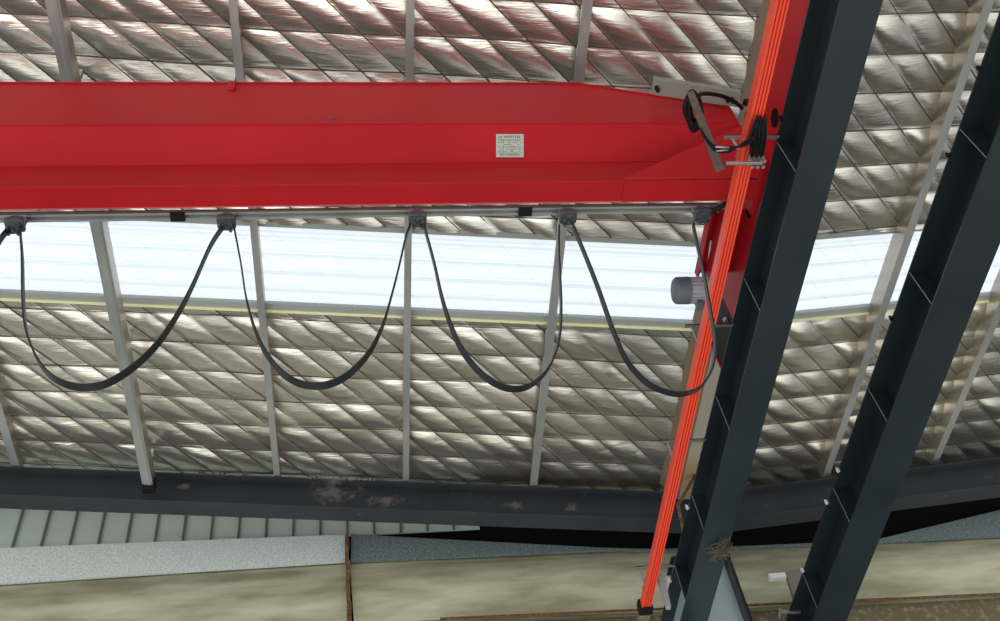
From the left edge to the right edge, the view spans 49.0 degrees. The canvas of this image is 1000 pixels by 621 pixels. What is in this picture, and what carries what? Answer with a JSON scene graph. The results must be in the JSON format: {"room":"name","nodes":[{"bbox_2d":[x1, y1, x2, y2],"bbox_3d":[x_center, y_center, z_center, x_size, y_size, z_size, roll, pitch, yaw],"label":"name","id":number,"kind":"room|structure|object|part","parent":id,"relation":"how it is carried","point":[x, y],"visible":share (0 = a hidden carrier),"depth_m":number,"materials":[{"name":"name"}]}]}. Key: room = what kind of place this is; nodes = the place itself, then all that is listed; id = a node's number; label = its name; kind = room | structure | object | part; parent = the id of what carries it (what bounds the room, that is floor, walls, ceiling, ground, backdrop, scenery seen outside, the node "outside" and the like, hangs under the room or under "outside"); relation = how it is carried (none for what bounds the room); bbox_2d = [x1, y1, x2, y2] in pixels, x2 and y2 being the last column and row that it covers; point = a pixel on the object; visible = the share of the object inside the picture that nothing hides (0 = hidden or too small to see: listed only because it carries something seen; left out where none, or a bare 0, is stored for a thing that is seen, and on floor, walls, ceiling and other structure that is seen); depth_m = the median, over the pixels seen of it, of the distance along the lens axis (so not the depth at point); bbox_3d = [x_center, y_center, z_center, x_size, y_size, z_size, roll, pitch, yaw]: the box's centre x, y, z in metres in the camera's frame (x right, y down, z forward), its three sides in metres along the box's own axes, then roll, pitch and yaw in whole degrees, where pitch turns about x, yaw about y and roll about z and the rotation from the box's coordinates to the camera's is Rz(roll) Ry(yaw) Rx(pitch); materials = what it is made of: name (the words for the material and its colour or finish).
{"room":"factory floor","nodes":[
{"label":"factory floor","id":0,"kind":"room"},
{"bbox_2d":[0,508,479,547],"bbox_3d":[-3.861,1.941,11.456,7.206,1.353,0.042,-1,-52,-7],"label":"wall","id":1,"kind":"structure","parent":0,"point":[18,527],"depth_m":11.17,"materials":[{"name":"grey metal"}]},
{"bbox_2d":[0,301,691,490],"bbox_3d":[-2.651,0.960,10.698,8.663,1.036,2.525,-1,-52,-7],"label":"ceiling","id":2,"kind":"structure","parent":0,"point":[203,392],"depth_m":10.61,"materials":[{"name":"metal"}]},
{"bbox_2d":[0,466,689,532],"bbox_3d":[-2.488,1.851,10.946,9.000,1.416,0.207,-1,-52,-7],"label":"rafter","id":3,"kind":"object","parent":2,"relation":"attached to","point":[31,488],"visible":0.89,"depth_m":10.96,"materials":[{"name":"paint"}]},
{"bbox_2d":[0,381,23,466],"bbox_3d":[-4.672,-0.905,9.164,0.078,0.150,6.300,-1,-52,-7],"label":"purlin","id":4,"kind":"structure","parent":3,"relation":"on","point":[10,439],"depth_m":10.75,"materials":[{"name":"metal"}]},
{"bbox_2d":[45,0,155,493],"bbox_3d":[-3.285,-0.776,9.037,0.117,0.420,6.185,-1,-52,-7],"label":"purlin","id":5,"kind":"structure","parent":3,"relation":"on","point":[57,11],"depth_m":9.38,"materials":[{"name":"metal"}]},
{"bbox_2d":[228,0,280,476],"bbox_3d":[-2.079,-0.790,9.265,0.062,0.150,6.300,-1,-52,-7],"label":"purlin","id":6,"kind":"structure","parent":3,"relation":"on","point":[235,21],"depth_m":9.63,"materials":[{"name":"metal"}]},
{"bbox_2d":[403,0,414,481],"bbox_3d":[-0.783,-0.732,9.316,0.062,0.150,6.300,-1,-52,-7],"label":"purlin","id":7,"kind":"structure","parent":3,"relation":"on","point":[410,4],"depth_m":9.71,"materials":[{"name":"metal"}]},
{"bbox_2d":[529,0,592,485],"bbox_3d":[0.513,-0.674,9.366,0.078,0.150,6.300,-1,-52,-7],"label":"purlin","id":8,"kind":"structure","parent":3,"relation":"on","point":[586,8],"depth_m":9.75,"materials":[{"name":"metal"}]},
{"bbox_2d":[0,289,693,330],"bbox_3d":[-2.545,-0.070,9.919,8.720,1.053,0.070,-1,-52,-7],"label":"trim","id":9,"kind":"structure","parent":2,"relation":"attached to","point":[4,293],"depth_m":9.94,"materials":[{"name":"grey metal"}]},
{"bbox_2d":[350,584,353,620],"bbox_3d":[-0.330,2.790,11.600,14.200,4.400,0.100,-1,-52,-7],"label":"wall","id":10,"kind":"structure","parent":0,"point":[350,584],"depth_m":11.13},
{"bbox_2d":[785,11,999,620],"bbox_3d":[3.011,0.379,8.079,0.332,0.460,8.300,-1,-52,-7],"label":"beam","id":11,"kind":"structure","parent":10,"relation":"attached to","point":[958,244],"depth_m":7.95,"materials":[{"name":"metal"}]},
{"bbox_2d":[778,568,801,618],"bbox_3d":[2.753,2.677,10.389,0.524,0.668,0.153,26,-60,-26],"label":"wall bracket","id":12,"kind":"object","parent":11,"relation":"attached to","point":[793,576],"visible":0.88,"depth_m":10.57,"materials":[{"name":"grey metal"}]},
{"bbox_2d":[768,572,786,581],"bbox_3d":[2.666,2.563,10.561,0.165,0.055,0.060,-1,-52,-7],"label":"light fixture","id":13,"kind":"object","parent":12,"relation":"attached to","point":[782,576],"visible":1,"depth_m":10.54,"materials":[{"name":"white plastic"}]},
{"bbox_3d":[2.871,2.679,10.537,0.209,0.465,0.050,-1,-52,-7],"label":"plate","id":14,"kind":"part","parent":12,"relation":"part of","materials":[{"name":"grey metal"}]},
{"bbox_2d":[0,0,762,244],"bbox_3d":[-2.425,-2.053,8.368,8.664,1.032,3.256,-1,-52,-7],"label":"ceiling","id":15,"kind":"structure","parent":0,"point":[631,42],"depth_m":8.40,"materials":[{"name":"metal"}]},
{"bbox_2d":[0,210,699,246],"bbox_3d":[-2.493,-0.773,9.376,8.720,1.053,0.050,-1,-52,-7],"label":"trim","id":16,"kind":"structure","parent":15,"relation":"attached to","point":[268,224],"depth_m":9.44,"materials":[{"name":"grey metal"}]},
{"bbox_2d":[0,221,701,319],"bbox_3d":[-2.521,-0.428,9.656,8.721,1.050,0.940,-1,-52,-7],"label":"skylight","id":17,"kind":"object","parent":15,"relation":"attached to","point":[152,258],"depth_m":9.71,"materials":[{"name":"white plastic"}]},
{"bbox_2d":[345,497,999,583],"bbox_3d":[-0.366,2.074,11.738,14.200,1.900,0.040,-1,-52,-7],"label":"wall","id":18,"kind":"structure","parent":0,"point":[907,520],"depth_m":11.53,"materials":[{"name":"black"}]},
{"bbox_2d":[0,563,346,620],"bbox_3d":[-4.803,2.777,10.184,6.770,0.755,0.180,-1,-52,-7],"label":"wall panel","id":19,"kind":"object","parent":18,"relation":"attached to","point":[308,592],"visible":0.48,"depth_m":10.34,"materials":[{"name":"beige concrete"}]},
{"bbox_2d":[0,535,344,584],"bbox_3d":[-4.960,2.451,10.502,6.892,0.522,0.030,-1,-52,-7],"label":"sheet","id":20,"kind":"object","parent":19,"relation":"attached to","point":[18,565],"visible":1,"depth_m":10.70,"materials":[{"name":"grey metal"}]},
{"bbox_2d":[345,534,351,620],"bbox_3d":[-1.453,2.652,10.523,0.059,1.256,0.080,-1,-52,-7],"label":"seal","id":21,"kind":"object","parent":19,"relation":"attached to","point":[347,545],"visible":1,"depth_m":10.54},
{"bbox_2d":[350,548,677,620],"bbox_3d":[0.391,2.676,10.817,3.716,0.860,0.180,-1,-52,-7],"label":"wall panel","id":22,"kind":"object","parent":18,"relation":"attached to","point":[411,590],"visible":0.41,"depth_m":10.66,"materials":[{"name":"beige concrete"}]},
{"bbox_2d":[351,534,677,562],"bbox_3d":[0.265,2.365,11.118,3.519,0.474,0.030,-1,-52,-7],"label":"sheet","id":23,"kind":"object","parent":22,"relation":"attached to","point":[364,548],"visible":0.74,"depth_m":11.01,"materials":[{"name":"grey metal"}]},
{"bbox_2d":[440,593,999,620],"bbox_3d":[2.526,2.859,10.664,6.219,0.143,0.030,-1,-52,-7],"label":"trim","id":24,"kind":"structure","parent":18,"relation":"attached to","point":[981,594],"depth_m":10.52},
{"bbox_2d":[728,538,999,610],"bbox_3d":[4.105,2.619,11.251,3.928,0.808,0.180,-1,-52,-7],"label":"wall panel","id":25,"kind":"object","parent":18,"relation":"attached to","point":[969,566],"visible":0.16,"depth_m":11.10,"materials":[{"name":"beige concrete"}]},
{"bbox_2d":[728,510,999,550],"bbox_3d":[4.231,2.260,11.637,3.958,0.509,0.030,-1,-52,-7],"label":"sheet","id":26,"kind":"object","parent":25,"relation":"attached to","point":[987,525],"visible":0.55,"depth_m":11.56,"materials":[{"name":"grey metal"}]},
{"bbox_2d":[667,553,752,620],"bbox_3d":[2.023,3.306,8.979,0.560,3.115,0.260,-1,-52,-7],"label":"column","id":27,"kind":"structure","parent":0,"point":[729,603],"depth_m":9.86,"materials":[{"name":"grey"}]},
{"bbox_3d":[1.840,2.357,10.191,0.560,0.015,0.260,-1,-52,-7],"label":"cap plate","id":28,"kind":"part","parent":27,"relation":"part of","materials":[{"name":"metal"}]},
{"bbox_3d":[2.024,3.307,8.970,0.480,3.100,0.010,-1,-52,-7],"label":"web plate","id":29,"kind":"part","parent":27,"relation":"part of","materials":[{"name":"blue"}]},
{"bbox_2d":[661,0,882,620],"bbox_3d":[1.777,0.411,7.918,0.262,0.460,8.300,-1,-52,-7],"label":"beam","id":30,"kind":"structure","parent":27,"relation":"on","point":[836,37],"depth_m":7.32,"materials":[{"name":"metal"}]},
{"bbox_2d":[634,0,789,620],"bbox_3d":[1.532,-0.125,7.468,0.357,0.299,6.932,-1,-52,-7],"label":"rail","id":31,"kind":"object","parent":30,"relation":"attached to","point":[777,12],"visible":0.99,"depth_m":7.31,"materials":[{"name":"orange plastic"}]},
{"bbox_3d":[1.347,2.271,9.364,0.357,0.224,0.040,-1,-52,-7],"label":"support arm","id":32,"kind":"part","parent":31,"relation":"part of","materials":[{"name":"silver metal"}]},
{"bbox_2d":[657,573,670,609],"bbox_3d":[1.368,2.333,9.119,0.062,0.336,0.050,-1,-52,-7],"label":"strut","id":33,"kind":"object","parent":31,"relation":"attached to","point":[661,580],"visible":0.86,"depth_m":9.10,"materials":[{"name":"grey metal"}]},
{"bbox_3d":[1.436,1.079,8.444,0.357,0.224,0.040,-1,-52,-7],"label":"support arm","id":34,"kind":"part","parent":31,"relation":"part of","materials":[{"name":"silver metal"}]},
{"bbox_3d":[1.504,0.173,7.744,0.357,0.224,0.040,-1,-52,-7],"label":"support arm","id":35,"kind":"part","parent":31,"relation":"part of","materials":[{"name":"silver metal"}]},
{"bbox_3d":[1.593,-1.025,6.820,0.357,0.224,0.040,-1,-52,-7],"label":"support arm","id":36,"kind":"part","parent":31,"relation":"part of","materials":[{"name":"silver metal"}]},
{"bbox_2d":[703,536,732,564],"bbox_3d":[1.762,1.913,8.745,0.246,0.076,0.314,-24,-53,11],"label":"tuft","id":37,"kind":"object","parent":30,"relation":"attached to","point":[716,550],"visible":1,"depth_m":8.73,"materials":[{"name":"brown plant"}]},
{"bbox_2d":[695,0,808,369],"bbox_3d":[1.691,-1.216,7.453,0.460,0.955,3.571,-1,-52,-7],"label":"truck","id":38,"kind":"object","parent":30,"relation":"on","point":[797,9],"visible":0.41,"depth_m":7.55,"materials":[{"name":"red paint"}]},
{"bbox_2d":[0,77,761,213],"bbox_3d":[-2.651,-1.072,7.202,8.660,1.214,0.420,-1,-52,-7],"label":"girder","id":39,"kind":"object","parent":38,"relation":"attached to","point":[64,145],"visible":0.98,"depth_m":7.25,"materials":[{"name":"red metal"}]},
{"bbox_2d":[0,203,718,222],"bbox_3d":[-2.708,-0.581,6.805,8.420,0.046,0.065,-1,-52,-7],"label":"track","id":40,"kind":"object","parent":39,"relation":"attached to","point":[499,210],"visible":0.96,"depth_m":7.04,"materials":[{"name":"grey metal"}]},
{"bbox_2d":[4,215,27,235],"bbox_3d":[-2.966,-0.530,6.719,0.116,0.164,0.090,-1,-52,-7],"label":"trolley","id":41,"kind":"object","parent":40,"relation":"hanging from","point":[13,222],"visible":0.9,"depth_m":6.68,"materials":[{"name":"silver metal"}]},
{"bbox_2d":[0,226,10,244],"bbox_3d":[-3.486,-0.044,6.039,1.197,1.449,0.044,-1,-52,-7],"label":"cable","id":42,"kind":"object","parent":41,"relation":"hanging from","point":[5,231],"visible":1,"depth_m":6.62,"materials":[{"name":"black plastic"}]},
{"bbox_2d":[19,225,222,391],"bbox_3d":[-2.239,-0.059,6.179,1.214,1.501,0.044,-1,-52,-7],"label":"cable","id":43,"kind":"object","parent":41,"relation":"hanging from","point":[84,387],"visible":1,"depth_m":5.88,"materials":[{"name":"black plastic"}]},
{"bbox_2d":[216,212,236,232],"bbox_3d":[-1.714,-0.563,6.882,0.116,0.164,0.090,-1,-52,-7],"label":"trolley","id":44,"kind":"object","parent":40,"relation":"hanging from","point":[226,220],"visible":0.96,"depth_m":6.84,"materials":[{"name":"silver metal"}]},
{"bbox_2d":[233,223,410,389],"bbox_3d":[-1.024,-0.067,6.307,1.102,1.526,0.044,-1,-52,-7],"label":"cable","id":45,"kind":"object","parent":44,"relation":"hanging from","point":[344,377],"visible":1,"depth_m":5.88,"materials":[{"name":"black plastic"}]},
{"bbox_2d":[408,210,426,229],"bbox_3d":[-0.529,-0.593,7.037,0.116,0.164,0.090,-1,-52,-7],"label":"trolley","id":46,"kind":"object","parent":40,"relation":"hanging from","point":[416,218],"visible":0.97,"depth_m":7.00,"materials":[{"name":"silver metal"}]},
{"bbox_2d":[423,223,562,391],"bbox_3d":[0.039,-0.066,6.408,0.874,1.575,0.044,-1,-52,-7],"label":"cable","id":47,"kind":"object","parent":46,"relation":"hanging from","point":[501,386],"visible":1,"depth_m":6.08,"materials":[{"name":"black plastic"}]},
{"bbox_2d":[558,208,576,226],"bbox_3d":[0.441,-0.619,7.163,0.116,0.164,0.090,-1,-52,-7],"label":"trolley","id":48,"kind":"object","parent":40,"relation":"hanging from","point":[567,216],"visible":0.98,"depth_m":7.12,"materials":[{"name":"silver metal"}]},
{"bbox_2d":[572,221,716,396],"bbox_3d":[0.962,-0.054,6.482,0.808,1.638,0.044,-1,-52,-7],"label":"cable","id":49,"kind":"object","parent":48,"relation":"hanging from","point":[637,374],"visible":1,"depth_m":6.26,"materials":[{"name":"black plastic"}]},
{"bbox_2d":[691,206,711,224],"bbox_3d":[1.339,-0.642,7.280,0.116,0.164,0.090,-1,-52,-7],"label":"trolley","id":50,"kind":"object","parent":40,"relation":"hanging from","point":[701,214],"visible":1,"depth_m":7.24,"materials":[{"name":"silver metal"}]},
{"bbox_3d":[-2.696,-1.294,7.501,8.660,0.384,0.400,-1,-52,-7],"label":"plate","id":51,"kind":"part","parent":39,"relation":"part of","materials":[{"name":"red paint"}]},
{"bbox_3d":[-2.636,-0.987,7.105,8.660,0.209,0.386,-1,-52,-7],"label":"sloped plate","id":52,"kind":"part","parent":39,"relation":"part of","materials":[{"name":"red paint"}]},
{"bbox_3d":[1.233,-0.996,7.394,0.914,0.507,0.285,-1,-52,-7],"label":"gusset plate","id":53,"kind":"part","parent":39,"relation":"part of","materials":[{"name":"red paint"}]},
{"bbox_2d":[651,76,740,106],"bbox_3d":[1.382,-1.520,7.690,0.666,0.100,0.119,6,-53,-13],"label":"bracket","id":54,"kind":"object","parent":39,"relation":"attached to","point":[667,87],"visible":0.68,"depth_m":7.67,"materials":[{"name":"grey metal"}]},
{"bbox_2d":[711,201,726,213],"bbox_3d":[1.481,-0.711,7.332,0.309,0.106,0.070,-16,-52,4],"label":"cable","id":55,"kind":"object","parent":39,"relation":"attached to","point":[719,207],"visible":0.48,"depth_m":7.31,"materials":[{"name":"black plastic"}]},
{"bbox_3d":[1.659,-1.051,7.608,0.012,0.792,0.400,-1,-52,-7],"label":"plate","id":56,"kind":"part","parent":39,"relation":"part of","materials":[{"name":"red paint"}]},
{"bbox_2d":[671,276,709,311],"bbox_3d":[1.395,-0.134,7.831,0.330,0.220,0.248,-1,-52,-7],"label":"motor","id":57,"kind":"object","parent":38,"relation":"attached to","point":[684,290],"visible":0.66,"depth_m":7.76,"materials":[{"name":"grey metal"}]},
{"bbox_2d":[706,239,711,264],"bbox_3d":[1.511,-0.281,7.938,0.074,0.028,0.558,-3,-52,-6],"label":"conduit pipe","id":58,"kind":"object","parent":38,"relation":"attached to","point":[710,240],"visible":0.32,"depth_m":7.80,"materials":[{"name":"silver metal"}]},
{"bbox_3d":[1.742,0.352,8.338,0.210,0.345,0.020,-1,-52,-7],"label":"plate","id":59,"kind":"part","parent":38,"relation":"part of","materials":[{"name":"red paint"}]},
{"bbox_2d":[682,87,762,172],"bbox_3d":[1.258,-1.203,6.675,0.328,0.626,0.681,-38,-56,20],"label":"collector arm","id":60,"kind":"object","parent":38,"relation":"attached to","point":[692,100],"visible":1,"depth_m":6.49,"materials":[{"name":"grey metal"}]},
{"bbox_3d":[1.463,-0.883,6.573,0.225,0.015,0.018,-1,-52,-7],"label":"cross rod","id":61,"kind":"part","parent":60,"relation":"part of","materials":[{"name":"silver metal"}]},
{"bbox_2d":[747,115,766,168],"bbox_3d":[1.536,-1.006,6.557,0.117,0.077,0.352,-9,-51,-2],"label":"collector","id":62,"kind":"object","parent":60,"relation":"attached to","point":[759,127],"visible":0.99,"depth_m":6.52,"materials":[{"name":"black plastic"}]},
{"bbox_3d":[1.714,-0.909,7.413,0.040,0.300,0.400,-1,-52,-7],"label":"joint plate","id":63,"kind":"part","parent":38,"relation":"part of","materials":[{"name":"red paint"}]},
{"bbox_2d":[522,598,999,620],"bbox_3d":[-0.119,3.372,10.105,14.200,1.300,0.090,-1,-52,-7],"label":"trim","id":64,"kind":"structure","parent":0,"point":[988,609],"depth_m":10.91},
{"bbox_2d":[746,303,999,486],"bbox_3d":[4.385,0.917,11.432,4.202,0.483,2.526,-1,-52,-7],"label":"ceiling","id":65,"kind":"structure","parent":0,"point":[818,355],"depth_m":11.26,"materials":[{"name":"metal"}]},
{"bbox_2d":[733,457,999,530],"bbox_3d":[4.242,1.882,11.563,4.500,0.778,0.200,-1,-52,-7],"label":"rafter","id":66,"kind":"object","parent":65,"relation":"attached to","point":[949,483],"visible":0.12,"depth_m":11.46,"materials":[{"name":"paint"}]},
{"bbox_2d":[659,0,769,499],"bbox_3d":[2.182,-0.775,9.290,0.675,0.242,6.650,-1,-52,-7],"label":"purlin","id":67,"kind":"object","parent":66,"relation":"on","point":[707,392],"visible":0.17,"depth_m":10.36,"materials":[{"name":"metal"}]},
{"bbox_2d":[676,474,695,531],"bbox_3d":[1.853,2.080,10.751,0.386,0.994,0.421,-1,-52,-7],"label":"rod","id":68,"kind":"object","parent":67,"relation":"attached to","point":[689,485],"visible":0.43,"depth_m":10.70,"materials":[{"name":"metal"}]},
{"bbox_2d":[792,292,990,321],"bbox_3d":[4.459,-0.116,10.656,4.200,0.491,0.070,-1,-52,-7],"label":"trim","id":69,"kind":"structure","parent":65,"relation":"attached to","point":[818,312],"depth_m":10.37,"materials":[{"name":"grey metal"}]},
{"bbox_2d":[817,0,999,236],"bbox_3d":[4.616,-2.174,9.041,4.202,0.488,3.455,-1,-52,-7],"label":"ceiling","id":70,"kind":"structure","parent":0,"point":[909,61],"depth_m":9.09,"materials":[{"name":"metal"}]},
{"bbox_2d":[816,228,922,239],"bbox_3d":[4.512,-0.819,10.113,4.200,0.491,0.050,-1,-52,-7],"label":"trim","id":71,"kind":"structure","parent":70,"relation":"attached to","point":[865,232],"depth_m":9.80,"materials":[{"name":"grey metal"}]},
{"bbox_2d":[796,231,999,310],"bbox_3d":[4.484,-0.475,10.393,4.201,0.488,0.940,-1,-52,-7],"label":"skylight","id":72,"kind":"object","parent":70,"relation":"attached to","point":[845,271],"depth_m":10.14,"materials":[{"name":"white plastic"}]},
{"bbox_2d":[817,0,993,477],"bbox_3d":[3.625,-0.840,9.718,0.075,0.190,6.500,-1,-52,-7],"label":"purlin","id":73,"kind":"structure","parent":70,"relation":"attached to","point":[979,11],"depth_m":9.68,"materials":[{"name":"metal"}]},
{"bbox_2d":[925,269,999,464],"bbox_3d":[4.887,-0.957,9.991,0.075,0.190,6.500,-1,-52,-7],"label":"purlin","id":74,"kind":"structure","parent":70,"relation":"attached to","point":[985,329],"depth_m":11.18,"materials":[{"name":"metal"}]}
]}

